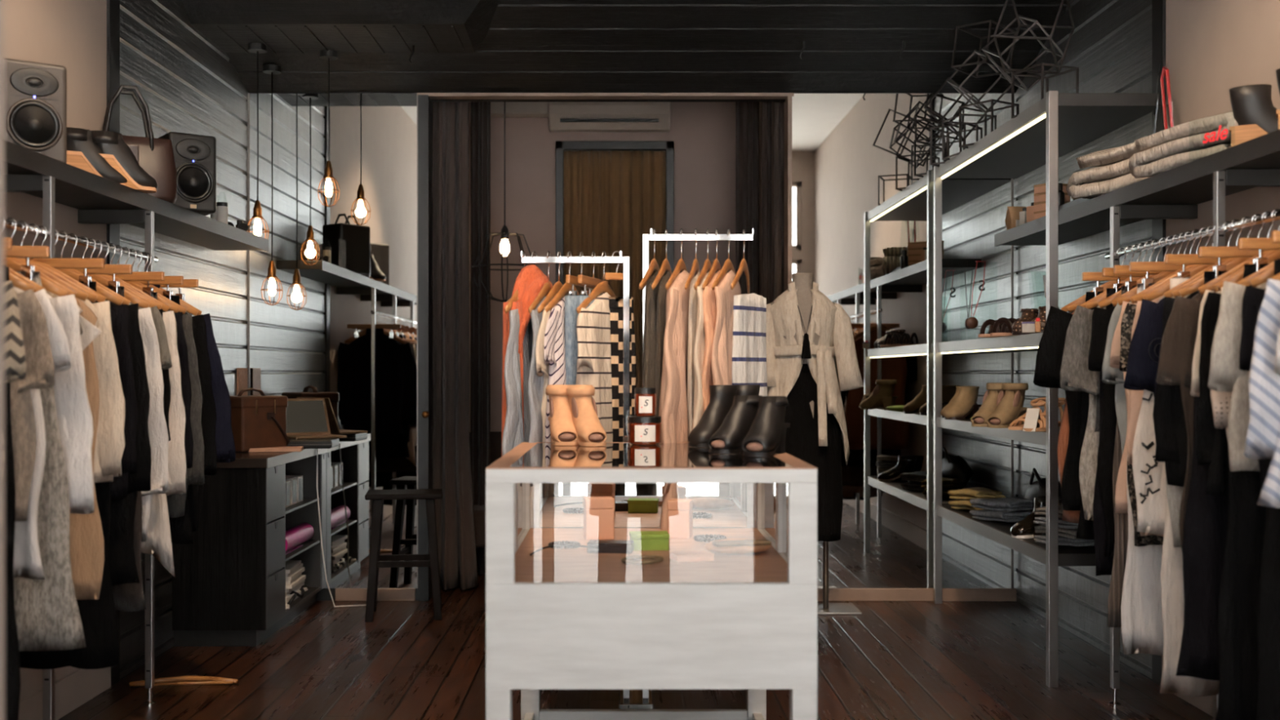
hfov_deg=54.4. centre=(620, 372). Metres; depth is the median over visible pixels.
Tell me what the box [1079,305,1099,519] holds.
tunic
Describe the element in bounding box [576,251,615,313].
wooden hanger
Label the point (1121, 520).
skirt
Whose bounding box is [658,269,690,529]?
shirt
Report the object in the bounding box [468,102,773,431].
wall
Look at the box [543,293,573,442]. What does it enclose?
shirt
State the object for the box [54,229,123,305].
wooden hanger
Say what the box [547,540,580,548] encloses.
bangle
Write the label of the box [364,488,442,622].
bar stool
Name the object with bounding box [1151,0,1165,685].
trim
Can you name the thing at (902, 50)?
ceiling hook
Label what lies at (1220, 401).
blouse
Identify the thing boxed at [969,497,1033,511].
jeans
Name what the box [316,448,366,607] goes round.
power cable
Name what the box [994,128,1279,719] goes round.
clothes rack
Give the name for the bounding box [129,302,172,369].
blouse
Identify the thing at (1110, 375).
grey tee
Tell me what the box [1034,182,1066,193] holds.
carton
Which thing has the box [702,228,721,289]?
wooden hanger
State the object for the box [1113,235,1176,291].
hanger
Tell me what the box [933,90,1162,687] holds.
shelving
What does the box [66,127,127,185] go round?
shoe
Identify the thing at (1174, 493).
tunic
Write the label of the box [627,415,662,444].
jar candle
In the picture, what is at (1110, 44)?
planks
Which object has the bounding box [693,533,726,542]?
bangle
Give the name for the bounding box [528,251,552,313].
wooden hanger
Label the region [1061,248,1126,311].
wooden hanger
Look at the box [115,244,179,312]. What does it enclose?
wooden hanger
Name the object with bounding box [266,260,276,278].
socket
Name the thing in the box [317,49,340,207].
pendant lamp
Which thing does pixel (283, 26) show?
ceiling
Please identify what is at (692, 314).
camisole
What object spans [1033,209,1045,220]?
carton
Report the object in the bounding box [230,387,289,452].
leather satchel
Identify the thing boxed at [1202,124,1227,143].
sale sign
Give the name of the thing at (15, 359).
jumper
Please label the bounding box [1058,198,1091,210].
tray
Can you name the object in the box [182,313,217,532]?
coat
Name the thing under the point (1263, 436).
striped shirt
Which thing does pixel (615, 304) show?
scarf
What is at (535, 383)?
shirt
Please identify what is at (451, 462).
curtain
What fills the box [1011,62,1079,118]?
cube
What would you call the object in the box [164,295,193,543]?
skirt
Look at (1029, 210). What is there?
carton
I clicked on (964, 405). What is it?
bootie
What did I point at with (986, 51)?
cube
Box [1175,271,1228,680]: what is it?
skirt
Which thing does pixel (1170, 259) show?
hanger
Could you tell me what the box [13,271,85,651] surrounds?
skirt
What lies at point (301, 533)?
roll
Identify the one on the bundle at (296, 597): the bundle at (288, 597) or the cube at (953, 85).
the bundle at (288, 597)
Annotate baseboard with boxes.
[18,666,111,719]
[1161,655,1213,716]
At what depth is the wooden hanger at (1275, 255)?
3.28 m
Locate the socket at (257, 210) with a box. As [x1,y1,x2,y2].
[252,200,262,218]
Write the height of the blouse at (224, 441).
0.767 m
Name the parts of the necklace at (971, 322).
cord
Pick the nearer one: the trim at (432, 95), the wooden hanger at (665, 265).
the wooden hanger at (665, 265)
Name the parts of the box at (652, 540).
lid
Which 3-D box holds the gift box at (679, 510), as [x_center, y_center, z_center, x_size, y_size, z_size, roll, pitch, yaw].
[0.190,0.466,3.980,0.072,0.120,0.072,0,0,12]
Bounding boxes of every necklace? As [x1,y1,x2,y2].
[529,544,599,555]
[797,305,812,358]
[964,270,973,328]
[966,261,985,328]
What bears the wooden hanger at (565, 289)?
hanging from the rack at (628, 699)
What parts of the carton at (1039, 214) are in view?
lid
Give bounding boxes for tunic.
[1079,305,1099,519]
[1165,293,1191,547]
[1273,330,1279,374]
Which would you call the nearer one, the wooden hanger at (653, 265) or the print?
the print
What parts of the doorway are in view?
door frame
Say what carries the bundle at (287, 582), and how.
on the bundle at (301, 577)
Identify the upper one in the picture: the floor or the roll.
the roll
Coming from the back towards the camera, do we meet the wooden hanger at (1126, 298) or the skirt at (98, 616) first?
the wooden hanger at (1126, 298)
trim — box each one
[106,0,119,686]
[335,588,1016,600]
[417,93,794,99]
[417,94,432,600]
[784,94,791,291]
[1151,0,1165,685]
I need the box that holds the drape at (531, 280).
[511,263,553,354]
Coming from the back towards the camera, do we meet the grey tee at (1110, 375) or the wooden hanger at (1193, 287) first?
the grey tee at (1110, 375)
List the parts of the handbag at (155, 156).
handle, handle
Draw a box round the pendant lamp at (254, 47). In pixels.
[246,42,269,239]
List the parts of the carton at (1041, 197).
lid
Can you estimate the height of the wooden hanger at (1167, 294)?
0.232 m
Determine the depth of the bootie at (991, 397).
5.33 m
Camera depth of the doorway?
7.97 m
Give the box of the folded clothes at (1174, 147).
[1128,111,1238,178]
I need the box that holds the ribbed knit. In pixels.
[45,289,83,334]
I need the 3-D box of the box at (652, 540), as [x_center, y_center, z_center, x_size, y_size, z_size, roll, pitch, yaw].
[0.085,0.502,3.720,0.114,0.048,0.084,0,0,-4]
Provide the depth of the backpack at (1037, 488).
5.71 m
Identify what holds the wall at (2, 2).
on the floor
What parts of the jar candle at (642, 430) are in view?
lid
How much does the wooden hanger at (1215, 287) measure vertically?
0.232 m
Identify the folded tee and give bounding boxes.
[1033,516,1078,528]
[1034,506,1062,518]
[1034,524,1077,539]
[1034,534,1094,546]
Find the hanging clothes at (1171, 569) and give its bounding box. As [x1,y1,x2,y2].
[1160,276,1219,697]
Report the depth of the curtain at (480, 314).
7.34 m
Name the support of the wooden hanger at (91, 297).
hanging from the clothes rack at (99, 199)
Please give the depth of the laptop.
6.39 m
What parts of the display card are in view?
easel leg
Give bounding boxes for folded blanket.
[1066,142,1153,199]
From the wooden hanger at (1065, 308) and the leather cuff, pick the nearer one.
the leather cuff
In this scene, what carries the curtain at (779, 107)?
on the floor
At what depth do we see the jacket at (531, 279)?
4.33 m
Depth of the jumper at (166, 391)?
4.04 m
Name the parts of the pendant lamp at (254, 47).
cord, bulb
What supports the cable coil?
on the cabinet
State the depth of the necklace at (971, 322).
6.25 m
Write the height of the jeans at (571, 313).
0.956 m
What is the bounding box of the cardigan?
[97,301,137,498]
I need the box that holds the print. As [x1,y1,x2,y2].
[1138,337,1161,503]
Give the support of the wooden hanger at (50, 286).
hanging from the clothes rack at (99, 199)
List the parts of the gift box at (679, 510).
lid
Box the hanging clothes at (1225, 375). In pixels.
[1208,280,1266,471]
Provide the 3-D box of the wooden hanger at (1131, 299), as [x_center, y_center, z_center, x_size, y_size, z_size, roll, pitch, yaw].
[1.786,-0.329,3.864,0.420,0.232,0.025,0,0,-5]
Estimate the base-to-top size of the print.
0.495 m
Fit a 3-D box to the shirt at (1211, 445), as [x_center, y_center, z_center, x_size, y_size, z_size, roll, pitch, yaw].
[1.786,0.013,3.317,0.523,0.624,0.089,0,0,-5]
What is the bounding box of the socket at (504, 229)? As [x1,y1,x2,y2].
[500,225,508,239]
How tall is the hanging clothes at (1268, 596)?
1.306 m
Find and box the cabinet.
[172,448,328,646]
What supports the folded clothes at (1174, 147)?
on the clothes rack at (1175, 193)
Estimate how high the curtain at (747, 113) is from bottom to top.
2.885 m
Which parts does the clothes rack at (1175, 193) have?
post, hanging rail, post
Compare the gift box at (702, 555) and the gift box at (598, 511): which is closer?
the gift box at (702, 555)
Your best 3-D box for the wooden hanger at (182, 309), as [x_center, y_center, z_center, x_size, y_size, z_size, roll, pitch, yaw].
[-1.707,-0.317,4.289,0.420,0.232,0.025,0,0,1]
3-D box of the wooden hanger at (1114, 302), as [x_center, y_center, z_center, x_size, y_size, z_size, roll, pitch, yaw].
[1.786,-0.329,3.994,0.420,0.232,0.025,0,0,0]
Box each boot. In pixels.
[545,384,577,445]
[565,384,606,446]
[688,385,737,447]
[707,395,761,453]
[735,384,759,395]
[742,395,790,457]
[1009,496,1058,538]
[1011,308,1038,334]
[1030,306,1058,333]
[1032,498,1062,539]
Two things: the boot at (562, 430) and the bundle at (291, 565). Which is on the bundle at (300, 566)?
the bundle at (291, 565)
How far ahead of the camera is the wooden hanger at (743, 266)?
4.41 m
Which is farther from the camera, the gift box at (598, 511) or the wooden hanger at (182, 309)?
the wooden hanger at (182, 309)
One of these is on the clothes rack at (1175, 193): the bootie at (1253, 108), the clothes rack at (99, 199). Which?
the bootie at (1253, 108)
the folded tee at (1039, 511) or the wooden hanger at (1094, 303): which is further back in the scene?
the folded tee at (1039, 511)
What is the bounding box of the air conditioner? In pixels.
[547,102,671,132]
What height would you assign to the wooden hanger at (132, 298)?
0.232 m
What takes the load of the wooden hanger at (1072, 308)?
hanging from the clothes rack at (1175, 193)
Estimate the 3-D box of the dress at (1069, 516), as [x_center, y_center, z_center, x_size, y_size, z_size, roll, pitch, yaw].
[1.787,0.118,4.440,0.453,0.834,0.085,0,0,3]
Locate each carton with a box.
[1019,208,1026,225]
[1026,202,1035,222]
[1033,191,1070,202]
[1033,200,1069,211]
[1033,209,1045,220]
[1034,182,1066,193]
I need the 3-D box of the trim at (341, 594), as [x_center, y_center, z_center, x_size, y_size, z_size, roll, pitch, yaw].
[0.290,1.167,6.548,3.580,0.066,0.020,0,0,0]
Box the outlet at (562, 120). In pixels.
[560,118,658,122]
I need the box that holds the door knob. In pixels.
[422,411,429,417]
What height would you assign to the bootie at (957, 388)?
0.161 m
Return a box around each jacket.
[162,310,193,468]
[166,309,204,518]
[766,281,863,465]
[1239,285,1266,493]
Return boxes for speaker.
[4,57,66,163]
[158,131,216,215]
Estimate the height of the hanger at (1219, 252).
0.193 m
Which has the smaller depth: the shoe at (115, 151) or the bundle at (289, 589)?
the shoe at (115, 151)
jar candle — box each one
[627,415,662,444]
[634,387,656,416]
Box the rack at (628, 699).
[520,228,753,709]
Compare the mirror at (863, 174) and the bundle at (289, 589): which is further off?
the mirror at (863, 174)
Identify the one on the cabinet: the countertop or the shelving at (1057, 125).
the countertop
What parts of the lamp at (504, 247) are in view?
cord, bulb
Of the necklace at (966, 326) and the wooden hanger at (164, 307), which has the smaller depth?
the wooden hanger at (164, 307)
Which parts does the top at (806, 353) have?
cord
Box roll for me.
[285,523,314,551]
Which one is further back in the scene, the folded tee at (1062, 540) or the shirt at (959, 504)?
the shirt at (959, 504)
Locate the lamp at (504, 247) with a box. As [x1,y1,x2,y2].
[471,102,534,302]
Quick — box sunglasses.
[227,222,249,231]
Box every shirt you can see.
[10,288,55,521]
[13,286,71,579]
[46,293,93,514]
[80,299,124,482]
[129,303,168,542]
[141,311,186,577]
[502,308,533,456]
[527,295,546,486]
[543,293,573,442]
[575,292,613,442]
[576,294,595,356]
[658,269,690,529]
[711,270,741,385]
[731,293,767,395]
[947,487,1005,499]
[948,499,982,510]
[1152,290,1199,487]
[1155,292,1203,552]
[1194,291,1228,495]
[1244,278,1279,508]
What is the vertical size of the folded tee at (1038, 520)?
0.037 m
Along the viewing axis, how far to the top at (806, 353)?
6.13 m
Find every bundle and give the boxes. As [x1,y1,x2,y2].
[285,560,301,573]
[285,563,302,576]
[285,567,304,580]
[285,573,302,584]
[285,574,306,589]
[285,579,304,592]
[285,582,304,595]
[285,586,307,600]
[285,593,304,604]
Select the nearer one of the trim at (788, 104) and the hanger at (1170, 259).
the hanger at (1170, 259)
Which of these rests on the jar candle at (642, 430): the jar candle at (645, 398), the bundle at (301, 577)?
the jar candle at (645, 398)
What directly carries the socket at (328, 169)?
attached to the pendant lamp at (330, 55)
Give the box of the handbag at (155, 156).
[87,84,177,204]
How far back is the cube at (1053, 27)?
5.36 m
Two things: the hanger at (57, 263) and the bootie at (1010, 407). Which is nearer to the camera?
the hanger at (57, 263)
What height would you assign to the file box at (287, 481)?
0.130 m
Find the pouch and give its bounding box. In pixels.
[1004,206,1026,230]
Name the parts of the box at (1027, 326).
lid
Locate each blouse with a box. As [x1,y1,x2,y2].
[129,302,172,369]
[153,284,235,462]
[535,306,551,442]
[691,271,709,430]
[702,269,719,411]
[1109,301,1135,513]
[1123,297,1164,397]
[1190,289,1221,396]
[1210,287,1232,443]
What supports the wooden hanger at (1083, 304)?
hanging from the clothes rack at (1175, 193)
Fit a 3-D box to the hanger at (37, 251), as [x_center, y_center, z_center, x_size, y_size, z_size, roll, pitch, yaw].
[-1.707,-0.337,3.300,0.370,0.193,0.022,0,0,-5]
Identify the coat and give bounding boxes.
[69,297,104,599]
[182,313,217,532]
[1119,302,1163,546]
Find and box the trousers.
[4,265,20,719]
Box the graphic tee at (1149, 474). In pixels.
[1132,296,1166,534]
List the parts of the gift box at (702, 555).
lid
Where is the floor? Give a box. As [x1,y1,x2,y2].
[57,573,1213,719]
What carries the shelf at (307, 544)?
attached to the cabinet
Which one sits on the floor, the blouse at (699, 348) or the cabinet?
the cabinet
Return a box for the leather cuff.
[621,555,663,564]
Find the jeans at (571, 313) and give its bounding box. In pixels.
[564,294,577,384]
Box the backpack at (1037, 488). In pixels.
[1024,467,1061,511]
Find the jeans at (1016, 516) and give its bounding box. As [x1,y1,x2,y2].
[968,509,1031,522]
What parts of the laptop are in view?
lid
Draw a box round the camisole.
[686,271,699,442]
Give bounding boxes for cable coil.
[287,584,310,604]
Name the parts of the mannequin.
plate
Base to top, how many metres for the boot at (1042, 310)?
0.112 m
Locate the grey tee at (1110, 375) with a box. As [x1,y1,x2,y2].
[1102,301,1131,453]
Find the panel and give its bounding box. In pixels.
[236,368,247,395]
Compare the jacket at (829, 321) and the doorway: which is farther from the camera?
the doorway
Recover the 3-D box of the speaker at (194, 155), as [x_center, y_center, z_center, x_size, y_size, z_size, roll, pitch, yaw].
[-1.768,-0.797,5.044,0.190,0.310,0.268,0,0,-36]
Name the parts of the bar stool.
leg, leg, seat, leg, leg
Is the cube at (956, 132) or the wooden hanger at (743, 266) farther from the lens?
the cube at (956, 132)
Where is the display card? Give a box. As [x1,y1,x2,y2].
[1022,408,1040,431]
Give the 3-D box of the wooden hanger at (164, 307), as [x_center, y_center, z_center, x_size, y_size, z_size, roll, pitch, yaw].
[-1.707,-0.317,4.114,0.420,0.232,0.025,0,0,-4]
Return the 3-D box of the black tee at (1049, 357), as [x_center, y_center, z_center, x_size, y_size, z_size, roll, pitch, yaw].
[1.788,0.092,4.369,0.665,0.786,0.089,0,0,4]
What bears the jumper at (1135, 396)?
hanging from the wooden hanger at (1139, 297)
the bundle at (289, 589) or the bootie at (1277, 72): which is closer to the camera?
the bootie at (1277, 72)
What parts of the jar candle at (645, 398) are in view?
lid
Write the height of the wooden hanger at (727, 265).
0.232 m
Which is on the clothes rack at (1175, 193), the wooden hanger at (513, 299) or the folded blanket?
the folded blanket
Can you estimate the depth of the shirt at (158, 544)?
4.12 m
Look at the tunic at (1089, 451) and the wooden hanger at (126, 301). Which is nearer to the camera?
the wooden hanger at (126, 301)
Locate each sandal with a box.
[977,319,1008,337]
[990,317,1018,336]
[1008,396,1045,430]
[1022,397,1065,431]
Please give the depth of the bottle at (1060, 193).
5.13 m
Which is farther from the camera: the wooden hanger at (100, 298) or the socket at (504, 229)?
the socket at (504, 229)
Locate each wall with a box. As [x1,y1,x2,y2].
[0,0,4,719]
[4,0,106,701]
[245,99,1017,600]
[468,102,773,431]
[1165,0,1279,253]
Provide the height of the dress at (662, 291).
0.984 m
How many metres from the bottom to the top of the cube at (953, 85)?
0.325 m
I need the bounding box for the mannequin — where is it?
[769,272,862,614]
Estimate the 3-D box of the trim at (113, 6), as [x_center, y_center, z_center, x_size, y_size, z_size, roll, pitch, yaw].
[-1.981,-0.450,4.798,0.062,3.300,0.095,0,0,0]
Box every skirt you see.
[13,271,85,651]
[19,280,119,669]
[105,285,146,611]
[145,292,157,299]
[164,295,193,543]
[784,364,843,541]
[1075,291,1103,539]
[1093,288,1121,575]
[1107,285,1136,626]
[1120,283,1163,655]
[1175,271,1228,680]
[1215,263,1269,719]
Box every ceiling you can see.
[182,0,499,53]
[226,0,1070,102]
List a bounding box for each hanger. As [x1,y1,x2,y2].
[4,217,75,296]
[4,237,12,249]
[4,245,49,280]
[4,257,67,296]
[4,264,45,292]
[7,217,88,301]
[8,272,35,291]
[17,220,97,302]
[22,225,104,287]
[29,223,106,302]
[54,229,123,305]
[58,231,130,305]
[69,233,132,293]
[80,235,149,308]
[87,238,156,307]
[94,240,161,309]
[101,241,169,311]
[106,243,164,296]
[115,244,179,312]
[122,247,186,314]
[128,674,238,686]
[129,248,183,299]
[135,249,198,315]
[142,251,202,315]
[144,252,198,301]
[504,250,525,313]
[506,251,537,302]
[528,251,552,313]
[537,250,563,313]
[544,251,579,312]
[565,251,595,295]
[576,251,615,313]
[577,251,608,294]
[604,251,622,279]
[639,228,659,289]
[651,228,671,289]
[665,228,687,289]
[684,228,700,289]
[693,228,711,289]
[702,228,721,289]
[711,228,735,289]
[730,228,750,293]
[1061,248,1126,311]
[1067,245,1134,312]
[1080,242,1147,308]
[1081,244,1141,297]
[1085,240,1154,309]
[1097,237,1169,308]
[1102,239,1161,292]
[1111,234,1182,306]
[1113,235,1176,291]
[1116,232,1189,305]
[1128,231,1195,289]
[1129,229,1201,303]
[1133,226,1210,303]
[1142,225,1213,300]
[1145,225,1214,301]
[1163,219,1242,297]
[1164,221,1234,278]
[1171,216,1253,297]
[1178,213,1263,297]
[1197,208,1279,294]
[1198,211,1274,277]
[1211,249,1279,292]
[1217,249,1279,291]
[1236,261,1274,285]
[1238,237,1279,271]
[1249,266,1274,287]
[1271,231,1279,243]
[1271,272,1279,280]
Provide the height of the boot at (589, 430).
0.195 m
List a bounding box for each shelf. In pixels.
[285,497,319,514]
[285,540,319,561]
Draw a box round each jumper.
[4,280,26,471]
[139,306,170,440]
[1126,295,1164,536]
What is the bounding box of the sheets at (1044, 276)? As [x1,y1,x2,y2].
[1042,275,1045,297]
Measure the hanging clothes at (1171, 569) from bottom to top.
1.226 m
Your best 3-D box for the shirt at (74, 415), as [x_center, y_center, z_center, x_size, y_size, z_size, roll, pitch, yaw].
[-1.708,0.075,3.370,0.581,0.724,0.093,0,0,3]
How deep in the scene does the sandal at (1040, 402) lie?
5.05 m
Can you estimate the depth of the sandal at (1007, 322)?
5.40 m
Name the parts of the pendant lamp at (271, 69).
bulb, cord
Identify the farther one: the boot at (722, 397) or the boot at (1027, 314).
the boot at (1027, 314)
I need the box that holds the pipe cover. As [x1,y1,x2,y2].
[490,102,548,117]
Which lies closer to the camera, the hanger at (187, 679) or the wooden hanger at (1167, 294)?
the wooden hanger at (1167, 294)
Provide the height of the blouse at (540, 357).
0.556 m
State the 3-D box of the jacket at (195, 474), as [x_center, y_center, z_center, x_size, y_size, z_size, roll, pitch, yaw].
[-1.708,0.105,4.283,0.550,0.784,0.084,0,0,1]
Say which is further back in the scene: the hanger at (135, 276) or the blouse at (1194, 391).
the hanger at (135, 276)
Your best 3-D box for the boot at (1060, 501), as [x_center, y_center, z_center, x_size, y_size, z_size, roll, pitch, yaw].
[1.813,0.607,5.159,0.244,0.160,0.090,0,0,-28]
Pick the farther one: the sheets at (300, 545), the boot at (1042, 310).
the sheets at (300, 545)
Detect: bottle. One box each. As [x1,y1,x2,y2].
[216,195,227,224]
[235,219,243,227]
[1035,317,1040,332]
[1057,182,1064,211]
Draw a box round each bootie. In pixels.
[940,386,977,417]
[943,386,981,419]
[970,382,1003,426]
[986,382,1029,428]
[1228,84,1278,146]
[1275,68,1279,129]
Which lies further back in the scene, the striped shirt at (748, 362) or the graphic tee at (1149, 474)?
the striped shirt at (748, 362)
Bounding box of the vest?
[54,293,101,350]
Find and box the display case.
[485,442,817,719]
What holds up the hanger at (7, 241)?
hanging from the clothes rack at (99, 199)
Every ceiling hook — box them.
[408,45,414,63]
[799,41,804,59]
[898,41,904,59]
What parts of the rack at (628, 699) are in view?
arm, post, post, arm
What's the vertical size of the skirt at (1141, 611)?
1.167 m
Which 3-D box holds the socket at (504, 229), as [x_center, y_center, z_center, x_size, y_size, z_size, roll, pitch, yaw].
[-0.685,-0.829,7.350,0.048,0.080,0.048,0,0,0]
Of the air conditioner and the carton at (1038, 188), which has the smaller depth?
the carton at (1038, 188)
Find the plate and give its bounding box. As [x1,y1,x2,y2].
[704,537,771,554]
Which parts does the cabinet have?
panel, drawer, drawer, drawer, door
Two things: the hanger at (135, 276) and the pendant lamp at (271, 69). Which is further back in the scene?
the pendant lamp at (271, 69)
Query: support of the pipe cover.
attached to the wall at (703, 134)
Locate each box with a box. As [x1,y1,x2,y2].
[285,475,302,502]
[285,476,297,505]
[285,479,290,507]
[582,496,614,540]
[629,530,669,551]
[667,498,693,538]
[669,550,714,562]
[1022,321,1035,333]
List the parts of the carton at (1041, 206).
lid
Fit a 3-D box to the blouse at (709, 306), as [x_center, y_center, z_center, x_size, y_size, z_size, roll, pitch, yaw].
[0.342,-0.014,4.451,0.100,0.699,0.486,0,0,14]
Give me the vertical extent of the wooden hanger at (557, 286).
0.232 m
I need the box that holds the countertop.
[216,451,293,467]
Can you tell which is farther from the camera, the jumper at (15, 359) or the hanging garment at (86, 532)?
the hanging garment at (86, 532)
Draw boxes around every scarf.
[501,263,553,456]
[607,296,635,442]
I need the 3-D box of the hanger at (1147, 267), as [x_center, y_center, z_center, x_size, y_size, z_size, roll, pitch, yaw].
[1.786,-0.349,3.905,0.370,0.193,0.022,0,0,4]
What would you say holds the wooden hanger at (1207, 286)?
hanging from the clothes rack at (1175, 193)
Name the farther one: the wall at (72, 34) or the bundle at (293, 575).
the bundle at (293, 575)
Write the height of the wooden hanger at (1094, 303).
0.232 m
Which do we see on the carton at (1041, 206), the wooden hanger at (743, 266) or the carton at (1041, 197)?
the carton at (1041, 197)
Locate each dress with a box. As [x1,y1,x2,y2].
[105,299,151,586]
[643,270,658,387]
[654,270,671,416]
[1057,311,1079,523]
[1088,305,1116,556]
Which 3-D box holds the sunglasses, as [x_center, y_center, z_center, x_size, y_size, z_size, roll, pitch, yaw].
[-1.811,-0.669,5.769,0.142,0.045,0.135,0,0,-40]
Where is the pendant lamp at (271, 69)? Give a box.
[260,64,283,305]
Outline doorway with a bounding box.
[555,141,674,387]
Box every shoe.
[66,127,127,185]
[91,130,157,193]
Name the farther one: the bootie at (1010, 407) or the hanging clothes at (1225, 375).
the bootie at (1010, 407)
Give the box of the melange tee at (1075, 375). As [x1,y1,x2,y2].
[1060,305,1106,431]
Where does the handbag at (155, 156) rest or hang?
on the clothes rack at (99, 199)
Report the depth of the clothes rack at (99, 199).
4.37 m
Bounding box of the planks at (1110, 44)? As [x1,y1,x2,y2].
[1015,0,1151,679]
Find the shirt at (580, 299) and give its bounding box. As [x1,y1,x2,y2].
[576,294,595,356]
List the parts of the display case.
leg, glass, panel, leg, panel, glass, frame, leg, panel, glass, leg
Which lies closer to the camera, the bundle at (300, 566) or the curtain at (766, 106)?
the bundle at (300, 566)
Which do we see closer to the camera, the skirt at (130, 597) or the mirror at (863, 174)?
the skirt at (130, 597)
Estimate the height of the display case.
0.963 m
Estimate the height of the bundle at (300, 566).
0.018 m
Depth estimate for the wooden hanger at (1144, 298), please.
3.75 m
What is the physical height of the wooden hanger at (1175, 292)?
0.232 m
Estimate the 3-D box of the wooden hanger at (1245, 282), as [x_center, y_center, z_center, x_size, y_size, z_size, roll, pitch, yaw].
[1.786,-0.329,3.169,0.420,0.232,0.025,0,0,2]
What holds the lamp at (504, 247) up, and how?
hanging from the ceiling
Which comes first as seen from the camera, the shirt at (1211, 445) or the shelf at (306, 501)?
the shirt at (1211, 445)
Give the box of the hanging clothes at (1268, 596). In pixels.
[1256,257,1279,719]
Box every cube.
[924,77,987,139]
[929,123,982,167]
[942,113,996,159]
[946,49,1015,113]
[951,19,1016,78]
[959,98,1018,148]
[982,14,1066,91]
[992,0,1075,74]
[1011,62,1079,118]
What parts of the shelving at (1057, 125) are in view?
post, shelf, shelf, shelf, post, shelf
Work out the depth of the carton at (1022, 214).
5.65 m
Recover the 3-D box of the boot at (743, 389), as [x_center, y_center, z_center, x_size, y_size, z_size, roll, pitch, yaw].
[0.397,0.138,4.141,0.090,0.195,0.226,0,0,30]
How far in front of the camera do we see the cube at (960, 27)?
5.90 m
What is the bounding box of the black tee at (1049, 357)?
[1033,306,1082,511]
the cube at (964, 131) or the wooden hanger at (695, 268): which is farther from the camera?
the cube at (964, 131)
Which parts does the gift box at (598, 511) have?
lid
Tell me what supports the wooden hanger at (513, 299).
hanging from the rack at (628, 699)
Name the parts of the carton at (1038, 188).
lid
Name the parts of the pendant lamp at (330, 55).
cord, bulb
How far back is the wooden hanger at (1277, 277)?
3.01 m
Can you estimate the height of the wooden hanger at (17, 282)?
0.232 m
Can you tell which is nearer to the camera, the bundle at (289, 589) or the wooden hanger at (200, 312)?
the wooden hanger at (200, 312)
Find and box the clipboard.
[248,446,303,452]
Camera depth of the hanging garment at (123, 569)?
3.78 m
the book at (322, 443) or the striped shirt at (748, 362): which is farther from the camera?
the book at (322, 443)
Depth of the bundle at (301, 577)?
6.05 m
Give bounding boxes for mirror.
[247,93,417,588]
[791,93,1016,588]
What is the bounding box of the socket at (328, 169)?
[323,160,333,179]
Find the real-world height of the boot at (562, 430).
0.195 m
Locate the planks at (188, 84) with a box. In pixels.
[120,0,248,679]
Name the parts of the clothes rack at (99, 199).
post, hanging rail, post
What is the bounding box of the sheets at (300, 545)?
[285,544,302,555]
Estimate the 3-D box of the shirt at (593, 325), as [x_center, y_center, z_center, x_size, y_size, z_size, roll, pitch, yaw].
[-0.058,0.092,4.455,0.111,0.766,0.508,0,0,22]
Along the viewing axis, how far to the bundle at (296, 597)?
6.01 m
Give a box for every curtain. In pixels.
[432,102,478,590]
[470,102,490,574]
[735,102,759,295]
[761,102,771,304]
[773,102,784,300]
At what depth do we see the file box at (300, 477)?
6.20 m
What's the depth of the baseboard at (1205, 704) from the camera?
4.42 m
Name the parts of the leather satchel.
carry handle, lid, zip pull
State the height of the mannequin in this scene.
1.700 m
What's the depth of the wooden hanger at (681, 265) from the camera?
4.37 m
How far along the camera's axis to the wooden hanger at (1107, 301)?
4.10 m
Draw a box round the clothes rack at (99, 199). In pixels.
[4,140,268,719]
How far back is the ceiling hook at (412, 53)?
6.05 m
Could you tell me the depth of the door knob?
6.49 m
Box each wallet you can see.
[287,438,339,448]
[586,539,633,553]
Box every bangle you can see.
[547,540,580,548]
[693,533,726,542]
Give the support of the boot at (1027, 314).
on the shelving at (1057, 125)
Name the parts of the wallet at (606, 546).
lid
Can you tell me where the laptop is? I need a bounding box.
[286,398,346,439]
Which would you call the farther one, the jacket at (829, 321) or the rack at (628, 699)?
the jacket at (829, 321)
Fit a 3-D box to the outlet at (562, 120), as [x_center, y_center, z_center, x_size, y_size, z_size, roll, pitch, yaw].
[-0.071,-1.587,7.827,0.620,0.017,0.025,0,0,0]

